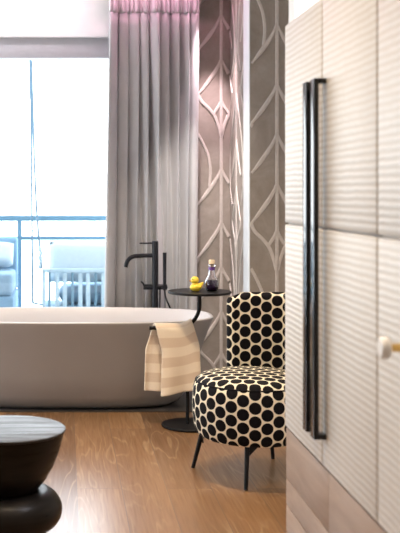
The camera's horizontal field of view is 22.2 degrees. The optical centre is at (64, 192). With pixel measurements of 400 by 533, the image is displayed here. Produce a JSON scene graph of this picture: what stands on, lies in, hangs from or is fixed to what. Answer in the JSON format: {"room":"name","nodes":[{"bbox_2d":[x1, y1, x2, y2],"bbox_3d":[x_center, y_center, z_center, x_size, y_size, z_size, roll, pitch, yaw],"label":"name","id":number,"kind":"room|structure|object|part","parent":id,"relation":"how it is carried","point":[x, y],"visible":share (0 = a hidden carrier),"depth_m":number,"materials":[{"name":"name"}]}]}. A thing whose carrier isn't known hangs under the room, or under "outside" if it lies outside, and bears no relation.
{"room":"bathroom","nodes":[
{"label":"bathroom","id":0,"kind":"room"},
{"bbox_2d":[0,391,191,410],"bbox_3d":[-0.710,1.350,6.335,5.380,0.200,1.230,0,0,0],"label":"tile","id":1,"kind":"structure","parent":0,"point":[180,404],"depth_m":5.80,"materials":[{"name":"beige tile"}]},
{"bbox_2d":[0,307,212,407],"bbox_3d":[0.030,0.986,5.970,1.696,0.521,0.776,0,0,0],"label":"bathtub","id":2,"kind":"object","parent":1,"relation":"on","point":[51,357],"visible":0.8,"depth_m":5.68,"materials":[{"name":"ceramic"}]},
{"bbox_2d":[124,241,170,307],"bbox_3d":[0.544,0.778,6.410,0.338,0.941,0.090,0,0,0],"label":"tap","id":3,"kind":"object","parent":1,"relation":"on","point":[154,286],"visible":0.65,"depth_m":6.39,"materials":[{"name":"black metal"}]},
{"bbox_3d":[0.472,0.432,6.404,0.194,0.092,0.028,0,0,-4],"label":"spout","id":4,"kind":"part","parent":3,"relation":"part of","materials":[{"name":"black metal"}]},
{"bbox_2d":[0,0,229,372],"bbox_3d":[-1.143,-0.060,6.847,4.514,2.632,0.207,0,0,0],"label":"wall","id":5,"kind":"structure","parent":0,"point":[213,235],"depth_m":6.75,"materials":[{"name":"beige paper"}]},
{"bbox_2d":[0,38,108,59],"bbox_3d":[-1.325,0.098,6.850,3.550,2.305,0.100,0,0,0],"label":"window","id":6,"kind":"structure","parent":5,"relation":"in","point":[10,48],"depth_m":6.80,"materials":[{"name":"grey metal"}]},
{"bbox_2d":[0,412,286,532],"bbox_3d":[-0.710,1.350,1.900,5.380,0.200,7.600,0,0,0],"label":"floor","id":7,"kind":"structure","parent":0,"point":[111,472],"depth_m":4.33,"materials":[{"name":"brown wood"}]},
{"bbox_2d":[0,415,65,532],"bbox_3d":[-0.194,1.024,3.400,0.394,0.452,0.394,0,0,0],"label":"stool","id":8,"kind":"object","parent":7,"relation":"on","point":[29,445],"visible":1,"depth_m":3.27,"materials":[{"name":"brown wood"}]},
{"bbox_3d":[-0.194,0.803,3.400,0.394,0.012,0.394,0,0,0],"label":"seat","id":9,"kind":"part","parent":8,"relation":"part of","materials":[{"name":"brown wood"}]},
{"bbox_2d":[0,411,191,411],"bbox_3d":[-0.710,1.348,5.710,4.980,0.204,0.020,0,0,0],"label":"trim","id":10,"kind":"structure","parent":7,"relation":"attached to","point":[0,411],"depth_m":5.70,"materials":[{"name":"brown wood"}]},
{"bbox_2d":[149,288,230,432],"bbox_3d":[0.701,0.887,5.367,0.377,0.724,0.355,0,0,42],"label":"side table","id":11,"kind":"object","parent":7,"relation":"on","point":[186,425],"visible":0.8,"depth_m":5.33,"materials":[{"name":"black metal"}]},
{"bbox_2d":[144,318,200,396],"bbox_3d":[0.576,0.878,5.357,0.297,0.412,0.104,0,0,0],"label":"towel","id":12,"kind":"object","parent":11,"relation":"hanging from","point":[172,351],"visible":0.98,"depth_m":5.33,"materials":[{"name":"beige fabric"}]},
{"bbox_3d":[0.672,1.242,5.360,0.308,0.013,0.308,0,0,0],"label":"plate","id":13,"kind":"part","parent":11,"relation":"part of","materials":[{"name":"black metal"}]},
{"bbox_3d":[0.657,0.981,5.360,0.020,0.514,0.020,0,0,0],"label":"post","id":14,"kind":"part","parent":11,"relation":"part of","materials":[{"name":"black metal"}]},
{"bbox_2d":[189,276,203,290],"bbox_3d":[0.701,0.485,5.345,0.079,0.080,0.058,0,0,0],"label":"rubber duck","id":15,"kind":"object","parent":11,"relation":"on","point":[195,286],"visible":1,"depth_m":5.33},
{"bbox_2d":[205,260,218,290],"bbox_3d":[0.785,0.440,5.350,0.077,0.168,0.077,0,0,0],"label":"bottle","id":16,"kind":"object","parent":11,"relation":"on","point":[211,282],"visible":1,"depth_m":5.33,"materials":[{"name":"clear glass"}]},
{"bbox_2d":[191,292,287,489],"bbox_3d":[0.841,0.859,4.463,0.546,0.787,0.546,0,0,0],"label":"slipper chair","id":17,"kind":"object","parent":7,"relation":"on","point":[241,403],"visible":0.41,"depth_m":4.35,"materials":[{"name":"fabric"}]},
{"bbox_3d":[0.604,1.162,4.541,0.064,0.181,0.022,0,0,16],"label":"leg","id":18,"kind":"part","parent":17,"relation":"part of","materials":[{"name":"black metal"}]},
{"bbox_3d":[0.838,0.935,4.460,0.540,0.285,0.540,0,0,0],"label":"seat","id":19,"kind":"part","parent":17,"relation":"part of","materials":[{"name":"fabric"}]},
{"bbox_3d":[0.768,1.162,4.233,0.022,0.181,0.064,0,0,20],"label":"leg","id":20,"kind":"part","parent":17,"relation":"part of","materials":[{"name":"black metal"}]},
{"bbox_3d":[0.993,0.657,4.615,0.238,0.385,0.472,0,0,-45],"label":"backrest","id":21,"kind":"part","parent":17,"relation":"part of","materials":[{"name":"fabric"}]},
{"bbox_3d":[0.966,1.162,4.686,0.021,0.181,0.064,0,0,27],"label":"leg","id":22,"kind":"part","parent":17,"relation":"part of","materials":[{"name":"black metal"}]},
{"bbox_2d":[285,0,399,532],"bbox_3d":[1.003,0.346,2.357,0.674,1.808,1.955,0,0,0],"label":"tall cabinet","id":23,"kind":"object","parent":7,"relation":"on","point":[342,57],"visible":1,"depth_m":2.65,"materials":[{"name":"beige wood"}]},
{"bbox_3d":[0.739,-0.230,3.095,0.012,0.656,0.477,0,0,0],"label":"panel","id":24,"kind":"part","parent":23,"relation":"part of","materials":[{"name":"white wood"}]},
{"bbox_3d":[0.739,0.440,3.095,0.012,0.672,0.477,0,0,0],"label":"panel","id":25,"kind":"part","parent":23,"relation":"part of","materials":[{"name":"beige wood"}]},
{"bbox_3d":[0.716,0.185,2.912,0.037,1.014,0.040,0,0,0],"label":"handle","id":26,"kind":"part","parent":23,"relation":"part of","materials":[{"name":"black metal"}]},
{"bbox_3d":[0.746,0.865,3.067,0.018,0.165,0.533,0,0,0],"label":"drawer","id":27,"kind":"part","parent":23,"relation":"part of","materials":[{"name":"beige wood"}]},
{"bbox_3d":[0.752,0.109,3.095,0.015,1.334,0.480,0,0,0],"label":"door","id":28,"kind":"part","parent":23,"relation":"part of","materials":[{"name":"white wood"}]},
{"bbox_3d":[0.716,0.185,2.822,0.037,1.014,0.040,0,0,0],"label":"handle","id":29,"kind":"part","parent":23,"relation":"part of","materials":[{"name":"black metal"}]},
{"bbox_3d":[0.739,-0.230,2.601,0.012,0.656,0.495,0,0,0],"label":"panel","id":30,"kind":"part","parent":23,"relation":"part of","materials":[{"name":"white wood"}]},
{"bbox_3d":[0.739,0.440,2.601,0.012,0.672,0.495,0,0,0],"label":"panel","id":31,"kind":"part","parent":23,"relation":"part of","materials":[{"name":"beige wood"}]},
{"bbox_3d":[0.752,0.109,2.601,0.015,1.334,0.498,0,0,0],"label":"door","id":32,"kind":"part","parent":23,"relation":"part of","materials":[{"name":"white wood"}]},
{"bbox_3d":[0.746,0.865,2.549,0.018,0.165,0.497,0,0,0],"label":"drawer","id":33,"kind":"part","parent":23,"relation":"part of","materials":[{"name":"beige wood"}]},
{"bbox_3d":[0.676,0.328,2.120,0.021,0.048,0.048,0,0,0],"label":"knob","id":34,"kind":"part","parent":23,"relation":"part of","materials":[{"name":"ceramic"}]},
{"bbox_3d":[0.739,-0.230,2.103,0.012,0.656,0.484,0,0,0],"label":"panel","id":35,"kind":"part","parent":23,"relation":"part of","materials":[{"name":"white wood"}]},
{"bbox_3d":[0.739,0.440,2.103,0.012,0.672,0.484,0,0,0],"label":"panel","id":36,"kind":"part","parent":23,"relation":"part of","materials":[{"name":"beige wood"}]},
{"bbox_3d":[0.752,0.109,2.103,0.015,1.334,0.487,0,0,0],"label":"door","id":37,"kind":"part","parent":23,"relation":"part of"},
{"bbox_3d":[0.709,0.328,2.120,0.048,0.024,0.024,0,0,0],"label":"knob stem","id":38,"kind":"part","parent":23,"relation":"part of","materials":[{"name":"gold metal"}]},
{"bbox_2d":[229,0,288,296],"bbox_3d":[1.544,-0.060,6.482,0.873,2.632,0.937,0,0,0],"label":"wall pier","id":39,"kind":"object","parent":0,"point":[269,19],"visible":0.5,"depth_m":6.02,"materials":[{"name":"beige paper"}]},
{"bbox_2d":[243,0,249,291],"bbox_3d":[1.110,-0.060,6.114,0.006,2.620,0.192,0,0,0],"label":"trim","id":40,"kind":"structure","parent":39,"relation":"attached to","point":[246,3],"depth_m":6.10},
{"bbox_2d":[289,0,318,22],"bbox_3d":[1.376,-0.060,3.405,1.208,2.620,0.090,0,0,0],"label":"wall partition","id":41,"kind":"structure","parent":0,"point":[296,7],"depth_m":3.36,"materials":[{"name":"white paint"}]},
{"bbox_3d":[-0.500,-1.575,7.850,6.200,0.150,1.800,0,0,0],"label":"ceiling","id":42,"kind":"structure","parent":0,"visible":0},
{"bbox_2d":[29,60,104,306],"bbox_3d":[0.302,-0.275,8.240,1.217,2.450,0.520,0,0,0],"label":"swing seat","id":43,"kind":"object","parent":42,"relation":"hanging from","point":[45,303],"visible":0.4,"depth_m":7.99,"materials":[{"name":"paint"}]},
{"bbox_3d":[0.307,0.777,8.000,0.985,0.345,0.040,0,0,0],"label":"frame","id":44,"kind":"part","parent":43,"relation":"part of","materials":[{"name":"white metal"}]},
{"bbox_2d":[59,282,100,303],"bbox_3d":[0.330,0.825,8.285,0.790,0.170,0.357,0,0,0],"label":"seat pad","id":45,"kind":"object","parent":43,"relation":"on","point":[75,283],"visible":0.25,"depth_m":8.12,"materials":[{"name":"fabric"}]},
{"bbox_2d":[49,242,104,281],"bbox_3d":[0.315,0.560,8.140,0.884,0.327,0.162,0,0,0],"label":"cushion","id":46,"kind":"object","parent":45,"relation":"on","point":[61,254],"visible":0.48,"depth_m":8.08,"materials":[{"name":"white fabric"}]},
{"bbox_3d":[-0.500,1.360,7.950,6.200,0.180,2.000,0,0,0],"label":"floor","id":47,"kind":"structure","parent":0,"visible":0},
{"bbox_2d":[0,236,17,307],"bbox_3d":[-1.150,0.820,8.175,1.500,0.900,0.750,0,0,0],"label":"outdoor sofa","id":48,"kind":"object","parent":47,"relation":"on","point":[8,275],"visible":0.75,"depth_m":7.96,"materials":[{"name":"white fabric"}]},
{"bbox_2d":[0,242,13,266],"bbox_3d":[-0.585,0.508,8.235,0.320,0.210,0.191,0,0,0],"label":"throw pillow","id":49,"kind":"object","parent":48,"relation":"on","point":[6,248],"visible":1,"depth_m":8.18,"materials":[{"name":"fabric"}]},
{"bbox_2d":[0,269,15,295],"bbox_3d":[-1.145,0.720,8.098,1.470,0.180,0.555,0,0,0],"label":"seat cushion","id":50,"kind":"object","parent":48,"relation":"on","point":[7,276],"depth_m":7.83,"materials":[{"name":"white fabric"}]},
{"bbox_3d":[-1.150,0.990,8.175,1.500,0.360,0.750,0,0,0],"label":"frame","id":51,"kind":"part","parent":48,"relation":"part of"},
{"bbox_2d":[0,215,105,306],"bbox_3d":[-0.500,0.733,8.700,6.000,1.075,0.060,0,0,0],"label":"railing","id":52,"kind":"object","parent":47,"relation":"on","point":[19,218],"visible":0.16,"depth_m":8.68,"materials":[{"name":"blue metal"}]},
{"bbox_3d":[-0.395,0.757,8.700,0.040,1.026,0.040,0,0,0],"label":"post","id":53,"kind":"part","parent":52,"relation":"part of","materials":[{"name":"blue metal"}]},
{"bbox_3d":[-0.500,0.220,8.700,6.000,0.050,0.060,0,0,0],"label":"rail","id":54,"kind":"part","parent":52,"relation":"part of","materials":[{"name":"blue metal"}]},
{"bbox_3d":[-0.500,0.393,8.700,6.000,0.035,0.030,0,0,0],"label":"rail","id":55,"kind":"part","parent":52,"relation":"part of","materials":[{"name":"metal"}]},
{"bbox_3d":[-0.710,-1.445,2.525,5.380,0.150,8.850,0,0,0],"label":"ceiling","id":56,"kind":"structure","parent":0,"visible":0},
{"bbox_3d":[0.625,-1.332,6.580,0.850,0.074,0.040,0,0,0],"label":"track","id":57,"kind":"object","parent":56,"relation":"attached to","visible":0},
{"bbox_2d":[104,0,198,309],"bbox_3d":[0.562,-0.025,6.589,0.642,2.510,0.156,0,0,-7],"label":"curtain","id":58,"kind":"object","parent":57,"relation":"hanging from","point":[152,181],"visible":0.88,"depth_m":6.57,"materials":[{"name":"grey fabric"}]}
]}

